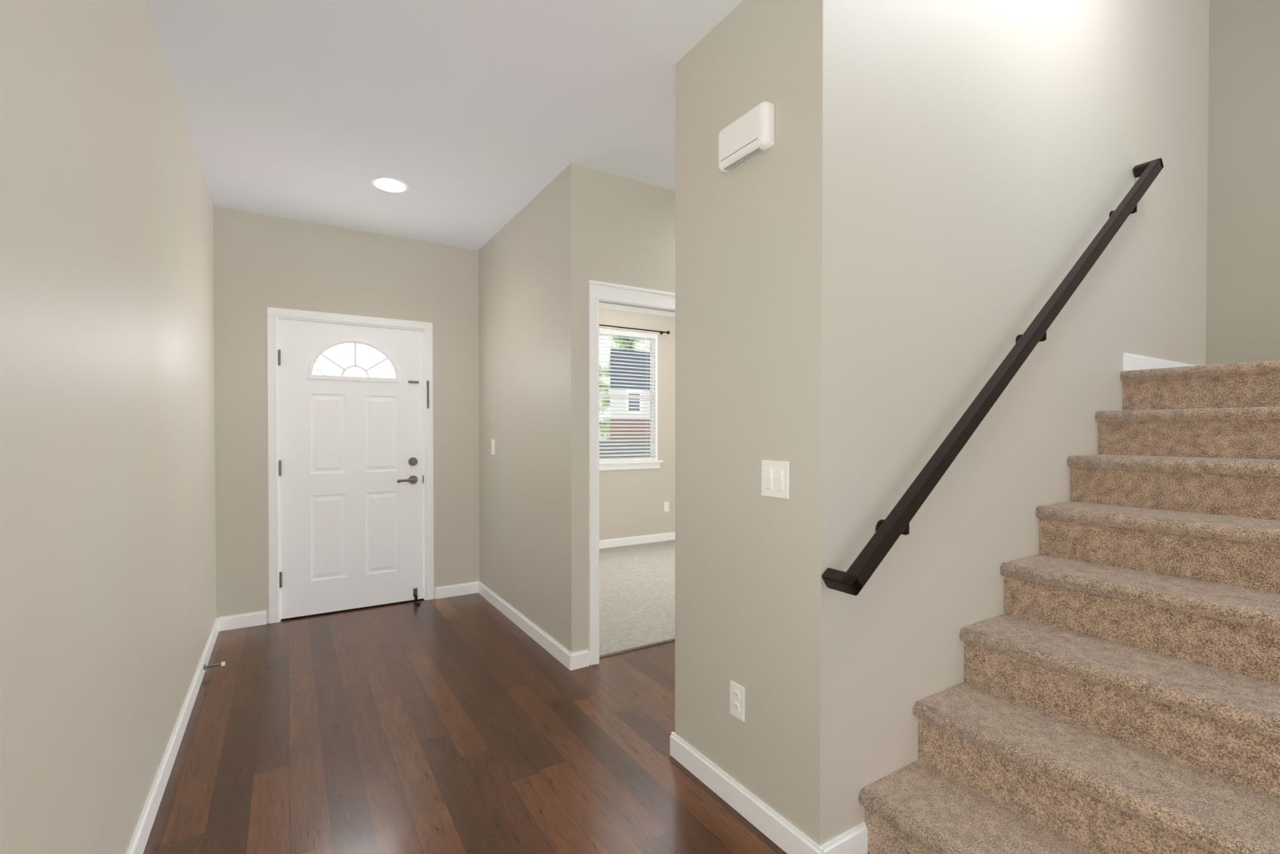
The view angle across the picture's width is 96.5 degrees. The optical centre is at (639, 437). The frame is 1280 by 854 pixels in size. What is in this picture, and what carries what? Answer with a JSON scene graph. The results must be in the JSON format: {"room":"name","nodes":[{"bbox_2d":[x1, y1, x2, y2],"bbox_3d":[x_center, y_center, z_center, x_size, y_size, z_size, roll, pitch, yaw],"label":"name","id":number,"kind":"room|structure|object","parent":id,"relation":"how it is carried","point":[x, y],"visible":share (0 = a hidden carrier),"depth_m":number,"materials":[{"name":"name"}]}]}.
{"room":"entrance hallway","nodes":[
{"label":"entrance hallway","id":0,"kind":"room"},
{"bbox_2d":[0,0,216,853],"bbox_3d":[-0.921,-0.083,0.630,0.120,2.704,7.241,0,1,-32],"label":"wall","id":1,"kind":"structure","parent":0,"point":[107,522],"depth_m":1.38,"materials":[{"name":"beige paint"}]},
{"bbox_2d":[126,615,222,853],"bbox_3d":[-0.832,1.226,0.628,0.014,0.088,7.121,0,1,-32],"label":"baseboard","id":2,"kind":"structure","parent":1,"relation":"attached to","point":[138,842],"depth_m":2.13,"materials":[{"name":"white wood"}]},
{"bbox_2d":[203,661,225,669],"bbox_3d":[-2.240,1.199,3.007,0.091,0.028,0.028,0,1,-32],"label":"doorstop","id":3,"kind":"object","parent":2,"relation":"attached to","point":[221,663],"visible":1,"depth_m":3.00,"materials":[{"name":"grey metal"}]},
{"bbox_2d":[212,206,478,623],"bbox_3d":[-2.027,-0.120,4.132,1.680,2.704,0.120,0,1,-32],"label":"wall","id":4,"kind":"structure","parent":0,"point":[261,262],"depth_m":3.91,"materials":[{"name":"beige paint"}]},
{"bbox_2d":[277,318,423,618],"bbox_3d":[-2.015,0.217,4.044,0.929,2.028,0.164,0,1,-32],"label":"front door","id":5,"kind":"structure","parent":4,"relation":"in","point":[351,468],"depth_m":4.06,"materials":[{"name":"white"}]},
{"bbox_2d":[267,307,433,623],"bbox_3d":[-2.048,0.183,4.110,1.050,2.098,0.140,0,1,-32],"label":"door frame","id":6,"kind":"structure","parent":4,"relation":"attached to","point":[275,315],"depth_m":3.90,"materials":[{"name":"white wood"}]},
{"bbox_2d":[426,380,429,408],"bbox_3d":[-1.595,-0.325,4.297,0.016,0.210,0.017,0,1,-32],"label":"guard","id":7,"kind":"object","parent":4,"relation":"attached to","point":[427,392],"visible":1,"depth_m":4.29,"materials":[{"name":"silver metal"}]},
{"bbox_2d":[435,581,476,598],"bbox_3d":[-1.430,1.185,4.436,0.302,0.088,0.014,0,1,-32],"label":"baseboard","id":8,"kind":"structure","parent":4,"relation":"attached to","point":[470,587],"depth_m":4.43,"materials":[{"name":"white wood"}]},
{"bbox_2d":[145,0,742,250],"bbox_3d":[1.132,-1.504,2.440,5.532,0.100,8.189,0,1,-32],"label":"ceiling","id":9,"kind":"structure","parent":0,"point":[475,124],"depth_m":2.46,"materials":[{"name":"paint"}]},
{"bbox_2d":[371,176,409,192],"bbox_3d":[-1.444,-1.458,3.301,0.200,0.011,0.200,0,1,-32],"label":"recessed light","id":10,"kind":"object","parent":9,"relation":"in","point":[389,184],"visible":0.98,"depth_m":3.28,"materials":[{"name":"white plastic"}]},
{"bbox_2d":[143,592,868,853],"bbox_3d":[1.248,1.305,1.984,5.219,0.100,7.241,0,1,-32],"label":"floor","id":11,"kind":"structure","parent":0,"point":[477,722],"depth_m":2.29,"materials":[{"name":"brown wood"}]},
{"bbox_2d":[858,359,1279,853],"bbox_3d":[2.251,0.472,2.112,3.126,1.563,0.998,0,1,-32],"label":"stairs","id":12,"kind":"structure","parent":11,"relation":"on","point":[1117,691],"depth_m":1.75,"materials":[{"name":"carpet"}]},
{"bbox_2d":[475,163,591,664],"bbox_3d":[-0.802,-0.117,3.872,0.120,2.704,1.849,0,1,-32],"label":"wall","id":13,"kind":"structure","parent":0,"point":[504,309],"depth_m":3.44,"materials":[{"name":"beige paint"}]},
{"bbox_2d":[491,439,495,454],"bbox_3d":[-1.085,0.069,4.205,0.012,0.115,0.070,0,1,-32],"label":"light switch","id":14,"kind":"object","parent":13,"relation":"attached to","point":[493,446],"visible":0.98,"depth_m":4.19,"materials":[{"name":"white plastic"}]},
{"bbox_2d":[476,581,581,670],"bbox_3d":[-0.813,1.192,3.800,0.039,0.088,1.743,0,1,-32],"label":"baseboard","id":15,"kind":"structure","parent":13,"relation":"attached to","point":[573,660],"depth_m":3.50,"materials":[{"name":"white wood"}]},
{"bbox_2d":[590,168,675,313],"bbox_3d":[1.238,-0.120,4.116,3.607,2.704,0.120,0,1,-32],"label":"wall","id":16,"kind":"structure","parent":0,"point":[632,232],"depth_m":3.24,"materials":[{"name":"beige paint"}]},
{"bbox_2d":[587,280,675,665],"bbox_3d":[0.100,0.193,3.400,0.960,2.093,0.148,0,1,-32],"label":"door frame","id":17,"kind":"structure","parent":16,"relation":"attached to","point":[622,294],"depth_m":3.12,"materials":[{"name":"white wood"}]},
{"bbox_2d":[599,539,674,657],"bbox_3d":[0.519,1.264,5.295,3.607,0.112,2.737,0,1,-32],"label":"floor","id":18,"kind":"structure","parent":0,"point":[636,595],"depth_m":4.37,"materials":[{"name":"beige carpet"}]},
{"bbox_2d":[599,307,675,540],"bbox_3d":[-0.168,-0.144,6.393,3.607,2.704,0.120,0,1,-32],"label":"wall","id":19,"kind":"structure","parent":0,"point":[632,501],"depth_m":6.50,"materials":[{"name":"beige paint"}]},
{"bbox_2d":[599,333,663,470],"bbox_3d":[-0.329,-0.413,6.253,1.315,1.535,0.145,0,1,-32],"label":"window","id":20,"kind":"structure","parent":19,"relation":"in","point":[626,465],"depth_m":6.53,"materials":[{"name":"white"}]},
{"bbox_2d":[599,327,655,461],"bbox_3d":[-0.336,-0.458,6.240,1.179,1.441,0.060,0,1,-32],"label":"window blind","id":21,"kind":"object","parent":20,"relation":"attached to","point":[607,332],"visible":0.6,"depth_m":6.35,"materials":[{"name":"white plastic"}]},
{"bbox_2d":[599,323,670,334],"bbox_3d":[-0.291,-1.197,6.183,1.453,0.040,0.090,0,1,-32],"label":"curtain rod","id":22,"kind":"object","parent":19,"relation":"attached to","point":[668,332],"visible":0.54,"depth_m":6.31,"materials":[{"name":"brown metal"}]},
{"bbox_2d":[599,532,674,548],"bbox_3d":[-0.133,1.153,6.350,3.367,0.088,0.014,0,1,-32],"label":"baseboard","id":23,"kind":"structure","parent":19,"relation":"attached to","point":[649,538],"depth_m":6.40,"materials":[{"name":"white wood"}]},
{"bbox_2d":[664,501,669,511],"bbox_3d":[0.309,0.800,6.621,0.070,0.115,0.010,0,1,-32],"label":"outlet","id":24,"kind":"object","parent":19,"relation":"attached to","point":[666,506],"visible":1,"depth_m":6.62,"materials":[{"name":"white plastic"}]},
{"bbox_2d":[674,0,1212,845],"bbox_3d":[1.779,-1.404,2.813,3.414,5.300,0.720,0,1,-32],"label":"wall","id":25,"kind":"structure","parent":0,"point":[883,243],"depth_m":1.95,"materials":[{"name":"beige paint"}]},
{"bbox_2d":[729,680,744,721],"bbox_3d":[0.327,0.889,1.930,0.010,0.115,0.070,0,1,-32],"label":"outlet","id":26,"kind":"object","parent":25,"relation":"attached to","point":[736,699],"visible":1,"depth_m":1.92,"materials":[{"name":"white plastic"}]},
{"bbox_2d":[718,101,774,172],"bbox_3d":[0.339,-0.970,1.853,0.052,0.143,0.235,0,1,-32],"label":"door chime","id":27,"kind":"object","parent":25,"relation":"attached to","point":[747,136],"visible":1,"depth_m":1.81,"materials":[{"name":"white plastic"}]},
{"bbox_2d":[670,731,835,853],"bbox_3d":[0.330,1.212,1.925,0.014,0.088,0.713,0,1,-32],"label":"baseboard","id":28,"kind":"structure","parent":25,"relation":"attached to","point":[772,825],"depth_m":1.88,"materials":[{"name":"white wood"}]},
{"bbox_2d":[761,459,789,498],"bbox_3d":[0.417,0.129,1.774,0.012,0.115,0.116,0,1,-32],"label":"light switch","id":29,"kind":"object","parent":25,"relation":"attached to","point":[775,478],"visible":1,"depth_m":1.77,"materials":[{"name":"white plastic"}]},
{"bbox_2d":[821,157,1163,595],"bbox_3d":[1.494,-0.442,2.162,2.245,1.735,0.105,0,1,-32],"label":"handrail","id":30,"kind":"object","parent":25,"relation":"attached to","point":[893,526],"visible":0.98,"depth_m":1.88,"materials":[{"name":"black wood"}]},
{"bbox_2d":[1123,352,1194,370],"bbox_3d":[2.817,-0.364,3.033,1.189,0.088,0.014,0,1,-32],"label":"baseboard","id":31,"kind":"structure","parent":25,"relation":"attached to","point":[1131,361],"depth_m":2.83,"materials":[{"name":"white"}]},
{"bbox_2d":[1209,0,1279,364],"bbox_3d":[3.793,-1.403,2.688,0.120,5.300,1.590,0,1,-32],"label":"wall","id":32,"kind":"structure","parent":0,"point":[1244,240],"depth_m":3.21,"materials":[{"name":"beige paint"}]},
{"label":"outside","id":33,"kind":"structure","parent":0,"visible":0},
{"bbox_2d":[312,342,395,378],"bbox_3d":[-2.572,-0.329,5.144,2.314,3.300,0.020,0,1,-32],"label":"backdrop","id":34,"kind":"structure","parent":33,"point":[347,349],"depth_m":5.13,"materials":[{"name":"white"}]},
{"bbox_2d":[599,334,649,458],"bbox_3d":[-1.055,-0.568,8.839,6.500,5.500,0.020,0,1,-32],"label":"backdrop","id":35,"kind":"structure","parent":33,"point":[623,376],"depth_m":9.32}
]}

